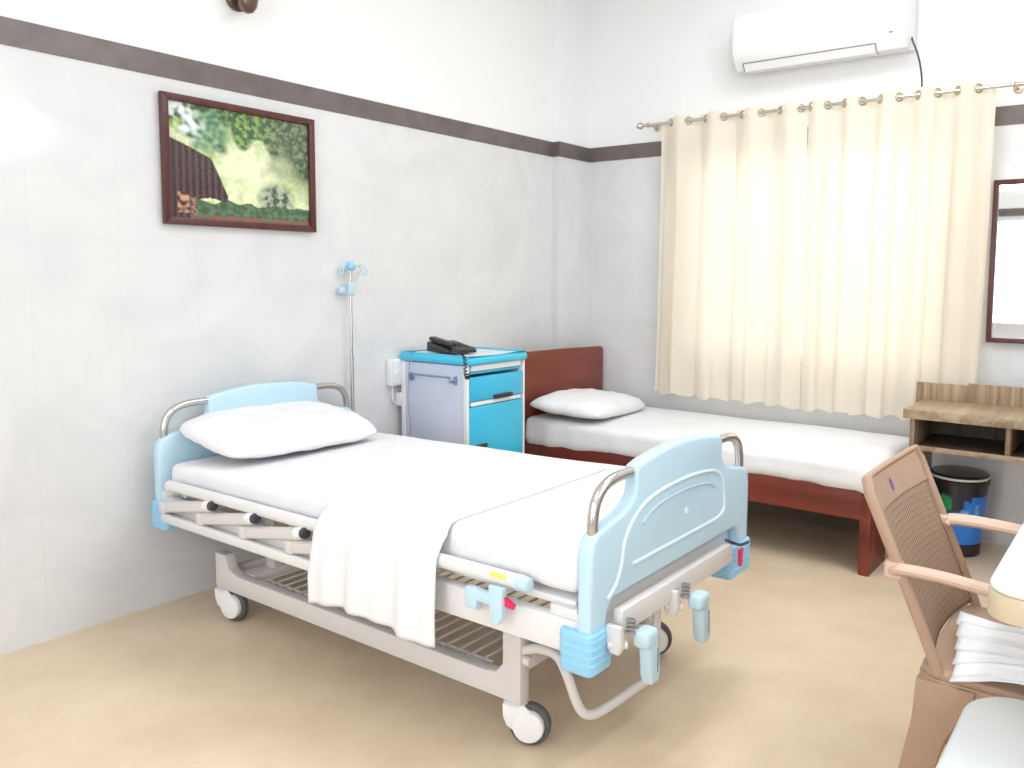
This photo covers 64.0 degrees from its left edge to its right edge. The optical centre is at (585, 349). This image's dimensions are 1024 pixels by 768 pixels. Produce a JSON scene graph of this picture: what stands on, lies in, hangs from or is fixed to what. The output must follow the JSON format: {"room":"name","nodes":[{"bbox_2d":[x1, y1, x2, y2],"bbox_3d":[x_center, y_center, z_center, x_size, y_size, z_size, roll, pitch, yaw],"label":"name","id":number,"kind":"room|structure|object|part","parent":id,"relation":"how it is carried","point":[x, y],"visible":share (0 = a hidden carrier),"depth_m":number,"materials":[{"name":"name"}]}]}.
{"room":"hospital room","nodes":[
{"label":"hospital room","id":0,"kind":"room"},
{"bbox_2d":[0,0,552,655],"bbox_3d":[-1.881,-0.621,3.083,0.150,3.350,6.600,4,6,35],"label":"wall","id":1,"kind":"structure","parent":0,"point":[113,316],"depth_m":3.38,"materials":[{"name":"white paint"}]},
{"bbox_2d":[158,90,316,232],"bbox_3d":[-1.467,-0.778,3.494,0.031,0.514,0.705,4,6,35],"label":"framed picture","id":2,"kind":"object","parent":1,"relation":"attached to","point":[223,164],"visible":1,"depth_m":3.46,"materials":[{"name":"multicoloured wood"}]},
{"bbox_2d":[226,0,257,13],"bbox_3d":[-1.417,-1.506,3.407,0.130,0.207,0.127,4,6,35],"label":"wall lamp","id":3,"kind":"object","parent":1,"relation":"attached to","point":[246,6],"visible":1,"depth_m":3.38,"materials":[{"name":"brown wood"}]},
{"bbox_2d":[0,16,552,156],"bbox_3d":[-1.968,-1.083,2.778,0.004,0.093,6.065,4,6,35],"label":"trim","id":4,"kind":"structure","parent":1,"relation":"attached to","point":[13,32],"depth_m":3.45,"materials":[{"name":"paint"}]},
{"bbox_2d":[386,358,401,385],"bbox_3d":[-0.981,0.116,4.259,0.049,0.140,0.125,4,6,35],"label":"wall socket","id":5,"kind":"object","parent":1,"relation":"attached to","point":[394,365],"visible":0.74,"depth_m":4.22,"materials":[{"name":"white plastic"}]},
{"bbox_2d":[391,386,396,404],"bbox_3d":[-1.002,0.239,4.260,0.033,0.108,0.011,-4,7,-41],"label":"power cord","id":6,"kind":"object","parent":5,"relation":"hanging from","point":[392,386],"visible":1,"depth_m":4.25,"materials":[{"name":"white plastic"}]},
{"bbox_3d":[-0.967,0.117,4.249,0.006,0.120,0.109,4,6,35],"label":"plate","id":7,"kind":"part","parent":5,"relation":"part of","materials":[{"name":"white plastic"}]},
{"bbox_2d":[395,392,402,405],"bbox_3d":[-0.965,0.258,4.296,0.049,0.070,0.065,4,6,35],"label":"wall socket","id":8,"kind":"object","parent":1,"relation":"attached to","point":[398,395],"visible":0.63,"depth_m":4.27,"materials":[{"name":"white plastic"}]},
{"bbox_2d":[0,500,1008,767],"bbox_3d":[-0.105,1.234,1.880,4.650,0.100,6.750,4,6,35],"label":"floor","id":9,"kind":"structure","parent":0,"point":[807,660],"depth_m":2.66,"materials":[{"name":"tile"}]},
{"bbox_2d":[338,262,367,411],"bbox_3d":[-1.136,0.278,3.998,0.134,1.410,0.102,-3,6,-38],"label":"stand","id":10,"kind":"object","parent":9,"relation":"on","point":[349,289],"visible":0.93,"depth_m":3.96,"materials":[{"name":"silver metal"}]},
{"bbox_2d":[151,381,749,744],"bbox_3d":[-0.529,0.643,2.975,2.198,0.876,1.052,4,6,35],"label":"hospital bed","id":11,"kind":"object","parent":9,"relation":"on","point":[679,520],"visible":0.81,"depth_m":2.38,"materials":[{"name":"blue plastic"}]},
{"bbox_3d":[-1.599,0.277,3.264,0.029,0.156,0.217,4,6,35],"label":"grab rail","id":12,"kind":"part","parent":11,"relation":"part of","materials":[{"name":"silver metal"}]},
{"bbox_3d":[-1.335,0.559,2.912,0.023,0.038,0.037,4,6,35],"label":"post knob","id":13,"kind":"part","parent":11,"relation":"part of","materials":[{"name":"grey plastic"}]},
{"bbox_3d":[-1.055,0.686,2.745,1.400,0.038,0.022,4,6,35],"label":"rail","id":14,"kind":"part","parent":11,"relation":"part of","materials":[{"name":"white metal"}]},
{"bbox_3d":[-1.402,0.354,3.558,0.045,0.421,0.956,4,6,34],"label":"headboard","id":15,"kind":"part","parent":11,"relation":"part of","materials":[{"name":"blue plastic"}]},
{"bbox_3d":[-1.122,0.574,2.766,0.023,0.038,0.037,4,6,35],"label":"post knob","id":16,"kind":"part","parent":11,"relation":"part of","materials":[{"name":"grey plastic"}]},
{"bbox_3d":[-0.903,0.590,2.614,0.023,0.038,0.037,4,6,35],"label":"post knob","id":17,"kind":"part","parent":11,"relation":"part of","materials":[{"name":"grey plastic"}]},
{"bbox_3d":[-1.203,0.230,3.835,0.029,0.156,0.217,4,6,35],"label":"grab rail","id":18,"kind":"part","parent":11,"relation":"part of","materials":[{"name":"silver metal"}]},
{"bbox_3d":[-0.880,0.563,2.612,1.737,0.056,0.030,4,6,35],"label":"rail","id":19,"kind":"part","parent":11,"relation":"part of","materials":[{"name":"white metal"}]},
{"bbox_2d":[172,433,625,591],"bbox_3d":[-0.559,0.489,2.984,1.950,0.141,0.924,4,6,35],"label":"mattress","id":20,"kind":"object","parent":11,"relation":"on","point":[538,536],"visible":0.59,"depth_m":2.75,"materials":[{"name":"white fabric"}]},
{"bbox_2d":[179,401,376,458],"bbox_3d":[-1.260,0.317,3.389,0.432,0.168,0.721,4,6,34],"label":"pillow","id":21,"kind":"object","parent":20,"relation":"on","point":[275,429],"visible":1,"depth_m":3.23,"materials":[{"name":"white fabric"}]},
{"bbox_2d":[307,451,606,647],"bbox_3d":[-0.386,0.616,2.769,0.553,0.345,0.933,4,6,35],"label":"blanket","id":22,"kind":"object","parent":20,"relation":"on","point":[394,532],"visible":1,"depth_m":2.48,"materials":[{"name":"white fabric"}]},
{"bbox_2d":[263,568,550,662],"bbox_3d":[-0.580,0.888,3.031,1.140,0.016,0.646,4,6,35],"label":"wire tray","id":23,"kind":"object","parent":11,"relation":"on","point":[272,583],"depth_m":2.70,"materials":[{"name":"white paint"}]},
{"bbox_3d":[-0.608,0.818,3.045,1.534,0.258,0.734,4,6,35],"label":"frame","id":24,"kind":"part","parent":11,"relation":"part of","materials":[{"name":"white paint"}]},
{"bbox_3d":[-0.569,0.634,3.002,2.000,0.112,0.936,4,6,35],"label":"frame","id":25,"kind":"part","parent":11,"relation":"part of","materials":[{"name":"white paint"}]},
{"bbox_3d":[0.070,0.395,2.113,0.029,0.156,0.217,4,6,35],"label":"grab rail","id":26,"kind":"part","parent":11,"relation":"part of","materials":[{"name":"silver metal"}]},
{"bbox_3d":[0.161,0.784,2.094,0.048,0.152,0.094,4,6,35],"label":"crank handle","id":27,"kind":"part","parent":11,"relation":"part of","materials":[{"name":"blue plastic"}]},
{"bbox_3d":[0.268,0.472,2.408,0.045,0.421,0.956,4,6,34],"label":"footboard","id":28,"kind":"part","parent":11,"relation":"part of","materials":[{"name":"blue plastic"}]},
{"bbox_3d":[0.329,0.764,2.335,0.048,0.152,0.094,4,6,35],"label":"crank handle","id":29,"kind":"part","parent":11,"relation":"part of","materials":[{"name":"blue plastic"}]},
{"bbox_3d":[0.467,0.348,2.684,0.029,0.156,0.217,4,6,35],"label":"grab rail","id":30,"kind":"part","parent":11,"relation":"part of","materials":[{"name":"silver metal"}]},
{"bbox_2d":[399,346,526,452],"bbox_3d":[-0.657,0.482,4.339,0.492,0.954,0.500,4,6,34],"label":"base cabinet","id":31,"kind":"object","parent":9,"relation":"on","point":[487,409],"visible":0.52,"depth_m":4.17,"materials":[{"name":"blue"}]},
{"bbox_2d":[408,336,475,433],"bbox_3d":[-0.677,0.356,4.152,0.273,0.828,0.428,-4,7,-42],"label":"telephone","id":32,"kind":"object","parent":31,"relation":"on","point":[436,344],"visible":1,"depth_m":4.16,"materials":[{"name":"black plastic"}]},
{"bbox_3d":[-0.626,0.073,4.027,0.032,0.131,0.218,-3,6,-32],"label":"coiled cord","id":33,"kind":"part","parent":32,"relation":"part of","materials":[{"name":"black plastic"}]},
{"bbox_3d":[-0.531,0.487,4.103,0.020,0.022,0.100,4,6,34],"label":"door pull","id":34,"kind":"part","parent":31,"relation":"part of","materials":[{"name":"black plastic"}]},
{"bbox_2d":[469,365,519,374],"bbox_3d":[-0.477,0.105,4.204,0.010,0.017,0.427,4,6,34],"label":"shelf","id":35,"kind":"object","parent":31,"relation":"attached to","point":[487,368],"depth_m":4.19,"materials":[{"name":"teal plastic"}]},
{"bbox_3d":[-0.467,0.188,4.204,0.024,0.124,0.427,4,6,34],"label":"drawer","id":36,"kind":"part","parent":31,"relation":"part of","materials":[{"name":"teal plastic"}]},
{"bbox_3d":[-0.470,0.577,4.239,0.024,0.607,0.427,4,6,34],"label":"door","id":37,"kind":"part","parent":31,"relation":"part of","materials":[{"name":"teal"}]},
{"bbox_3d":[-0.428,0.237,4.231,0.020,0.021,0.150,4,6,34],"label":"drawer pull","id":38,"kind":"part","parent":31,"relation":"part of","materials":[{"name":"black plastic"}]},
{"bbox_2d":[524,346,884,576],"bbox_3d":[0.687,0.497,4.604,2.070,0.900,0.845,4,6,35],"label":"bed","id":39,"kind":"object","parent":9,"relation":"on","point":[549,371],"visible":0.21,"depth_m":4.45,"materials":[{"name":"brown wood"}]},
{"bbox_3d":[-0.144,0.438,5.191,0.032,0.900,0.845,4,6,35],"label":"headboard","id":40,"kind":"part","parent":39,"relation":"part of","materials":[{"name":"brown wood"}]},
{"bbox_3d":[0.446,0.649,4.289,1.991,0.140,0.032,4,6,35],"label":"rail","id":41,"kind":"part","parent":39,"relation":"part of","materials":[{"name":"brown wood"}]},
{"bbox_2d":[526,407,908,493],"bbox_3d":[0.701,0.509,4.584,2.046,0.164,0.860,4,6,35],"label":"mattress","id":42,"kind":"object","parent":39,"relation":"on","point":[822,455],"visible":0.79,"depth_m":4.35,"materials":[{"name":"white fabric"}]},
{"bbox_2d":[530,388,644,418],"bbox_3d":[0.023,0.323,4.949,0.485,0.160,0.741,3,6,26],"label":"pillow","id":43,"kind":"object","parent":42,"relation":"on","point":[589,403],"visible":1,"depth_m":4.71,"materials":[{"name":"white fabric"}]},
{"bbox_3d":[1.511,0.806,4.044,0.045,0.400,0.845,4,6,35],"label":"footboard","id":44,"kind":"part","parent":39,"relation":"part of","materials":[{"name":"brown wood"}]},
{"bbox_3d":[1.344,0.825,3.814,0.049,0.400,0.274,4,6,35],"label":"leg","id":45,"kind":"part","parent":39,"relation":"part of","materials":[{"name":"brown wood"}]},
{"bbox_2d":[861,444,1023,767],"bbox_3d":[1.049,0.742,2.064,0.636,0.870,0.587,4,6,35],"label":"armchair","id":46,"kind":"object","parent":9,"relation":"on","point":[913,523],"visible":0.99,"depth_m":2.07,"materials":[{"name":"brown"}]},
{"bbox_3d":[0.888,0.526,2.161,0.238,0.460,0.516,4,6,35],"label":"frame","id":47,"kind":"part","parent":46,"relation":"part of","materials":[{"name":"beige plastic"}]},
{"bbox_3d":[0.822,0.983,1.950,0.187,0.405,0.036,4,6,35],"label":"leg","id":48,"kind":"part","parent":46,"relation":"part of","materials":[{"name":"beige plastic"}]},
{"bbox_3d":[0.936,0.654,1.821,0.523,0.270,0.074,4,6,35],"label":"armrest","id":49,"kind":"part","parent":46,"relation":"part of","materials":[{"name":"beige plastic"}]},
{"bbox_3d":[1.119,0.780,2.017,0.463,0.053,0.508,4,6,35],"label":"seat","id":50,"kind":"part","parent":46,"relation":"part of","materials":[{"name":"beige plastic"}]},
{"bbox_3d":[1.233,0.620,2.238,0.523,0.270,0.074,4,6,35],"label":"armrest","id":51,"kind":"part","parent":46,"relation":"part of","materials":[{"name":"beige plastic"}]},
{"bbox_2d":[950,662,1023,684],"bbox_3d":[0.995,0.737,1.798,0.340,0.063,0.085,4,6,35],"label":"paper","id":52,"kind":"object","parent":46,"relation":"on","point":[972,671],"visible":1,"depth_m":1.86,"materials":[{"name":"white paper"}]},
{"bbox_2d":[952,650,1023,665],"bbox_3d":[1.014,0.730,1.842,0.345,0.053,0.058,5,7,40],"label":"paper","id":53,"kind":"object","parent":46,"relation":"on","point":[960,656],"visible":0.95,"depth_m":1.92,"materials":[{"name":"white paper"}]},
{"bbox_2d":[954,636,1023,658],"bbox_3d":[1.039,0.724,1.895,0.348,0.042,0.050,5,7,42],"label":"paper","id":54,"kind":"object","parent":46,"relation":"on","point":[963,643],"visible":0.81,"depth_m":1.97,"materials":[{"name":"white paper"}]},
{"bbox_2d":[955,621,1023,648],"bbox_3d":[1.074,0.715,1.960,0.349,0.031,0.070,5,7,41],"label":"paper","id":55,"kind":"object","parent":46,"relation":"on","point":[965,629],"visible":0.87,"depth_m":2.03,"materials":[{"name":"white paper"}]},
{"bbox_2d":[956,611,1023,633],"bbox_3d":[1.100,0.709,2.013,0.340,0.022,0.076,4,6,35],"label":"paper","id":56,"kind":"object","parent":46,"relation":"on","point":[963,616],"visible":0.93,"depth_m":2.08,"materials":[{"name":"white paper"}]},
{"bbox_2d":[930,465,990,556],"bbox_3d":[1.855,0.802,4.066,0.282,0.410,0.282,4,6,35],"label":"waste bin","id":57,"kind":"object","parent":9,"relation":"on","point":[962,489],"visible":0.62,"depth_m":3.96,"materials":[{"name":"plastic"}]},
{"bbox_3d":[1.857,0.607,4.049,0.272,0.019,0.272,4,6,35],"label":"lid","id":58,"kind":"part","parent":57,"relation":"part of","materials":[{"name":"black plastic"}]},
{"bbox_2d":[903,382,1023,468],"bbox_3d":[2.060,0.621,3.697,1.185,0.840,0.431,4,6,35],"label":"desk","id":59,"kind":"object","parent":9,"relation":"on","point":[984,421],"visible":0.75,"depth_m":3.88,"materials":[{"name":"brown wood"}]},
{"bbox_3d":[1.634,0.660,3.995,0.022,0.702,0.392,4,6,35],"label":"panel","id":60,"kind":"part","parent":59,"relation":"part of","materials":[{"name":"brown wood"}]},
{"bbox_2d":[916,433,1023,457],"bbox_3d":[2.076,0.475,3.672,1.046,0.020,0.382,4,6,35],"label":"shelf","id":61,"kind":"object","parent":59,"relation":"attached to","point":[978,445],"depth_m":3.82,"materials":[{"name":"brown wood"}]},
{"bbox_3d":[2.183,0.390,3.816,1.046,0.123,0.012,4,6,35],"label":"panel","id":62,"kind":"part","parent":59,"relation":"part of","materials":[{"name":"brown wood"}]},
{"bbox_2d":[936,697,1023,767],"bbox_3d":[0.899,1.001,1.503,0.450,0.454,0.500,4,6,35],"label":"plastic stool","id":63,"kind":"object","parent":9,"relation":"on","point":[988,732],"visible":1,"depth_m":1.60,"materials":[{"name":"white plastic"}]},
{"bbox_2d":[987,523,1023,627],"bbox_3d":[1.502,0.809,1.950,0.800,0.765,1.450,4,6,35],"label":"table","id":64,"kind":"object","parent":9,"relation":"on","point":[1005,603],"visible":1,"depth_m":1.57,"materials":[{"name":"beige"}]},
{"bbox_2d":[551,0,590,348],"bbox_3d":[-0.101,-0.811,5.408,0.056,3.350,0.335,4,6,35],"label":"pillar","id":65,"kind":"structure","parent":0,"point":[571,18],"depth_m":5.33,"materials":[{"name":"white paint"}]},
{"bbox_2d":[553,141,589,162],"bbox_3d":[-0.096,-1.296,5.362,0.060,0.093,0.339,4,6,35],"label":"trim","id":66,"kind":"structure","parent":65,"relation":"attached to","point":[562,149],"depth_m":5.31,"materials":[{"name":"paint"}]},
{"bbox_2d":[588,0,1023,545],"bbox_3d":[1.791,-0.701,4.369,4.350,3.350,0.150,4,6,35],"label":"wall","id":67,"kind":"structure","parent":0,"point":[652,61],"depth_m":4.99,"materials":[{"name":"white paint"}]},
{"bbox_2d":[801,148,807,358],"bbox_3d":[1.317,-0.538,4.714,1.500,1.235,0.040,4,6,35],"label":"window","id":68,"kind":"structure","parent":67,"relation":"in","point":[807,148],"depth_m":4.77,"materials":[{"name":"white glass"}]},
{"bbox_2d":[590,104,1023,161],"bbox_3d":[1.775,-1.179,4.246,4.290,0.093,0.004,4,6,35],"label":"trim","id":69,"kind":"structure","parent":67,"relation":"attached to","point":[1013,114],"depth_m":5.23,"materials":[{"name":"paint"}]},
{"bbox_2d":[732,0,922,86],"bbox_3d":[1.298,-1.564,4.426,1.010,0.611,0.211,4,6,35],"label":"air conditioner","id":70,"kind":"object","parent":67,"relation":"attached to","point":[814,32],"visible":0.87,"depth_m":4.33,"materials":[{"name":"white plastic"}]},
{"bbox_2d":[637,81,1023,131],"bbox_3d":[1.275,-1.333,4.504,2.268,0.055,0.142,4,6,35],"label":"curtain rod","id":71,"kind":"object","parent":67,"relation":"attached to","point":[1018,88],"visible":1,"depth_m":4.31,"materials":[{"name":"silver metal"}]},
{"bbox_2d":[655,102,807,408],"bbox_3d":[0.824,-0.542,4.828,0.964,1.722,0.076,4,6,35],"label":"curtain","id":72,"kind":"object","parent":71,"relation":"hanging from","point":[733,204],"visible":1,"depth_m":4.79,"materials":[{"name":"beige fabric"}]},
{"bbox_2d":[801,81,996,420],"bbox_3d":[1.594,-0.483,4.287,0.941,1.720,0.070,4,6,35],"label":"curtain","id":73,"kind":"object","parent":71,"relation":"hanging from","point":[898,191],"visible":0.99,"depth_m":4.27,"materials":[{"name":"beige fabric"}]},
{"bbox_2d":[985,178,1023,343],"bbox_3d":[2.287,-0.423,3.925,0.620,0.808,0.033,4,6,35],"label":"wall mirror","id":74,"kind":"object","parent":67,"relation":"attached to","point":[1005,304],"visible":1,"depth_m":4.06,"materials":[{"name":"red mirror"}]}
]}

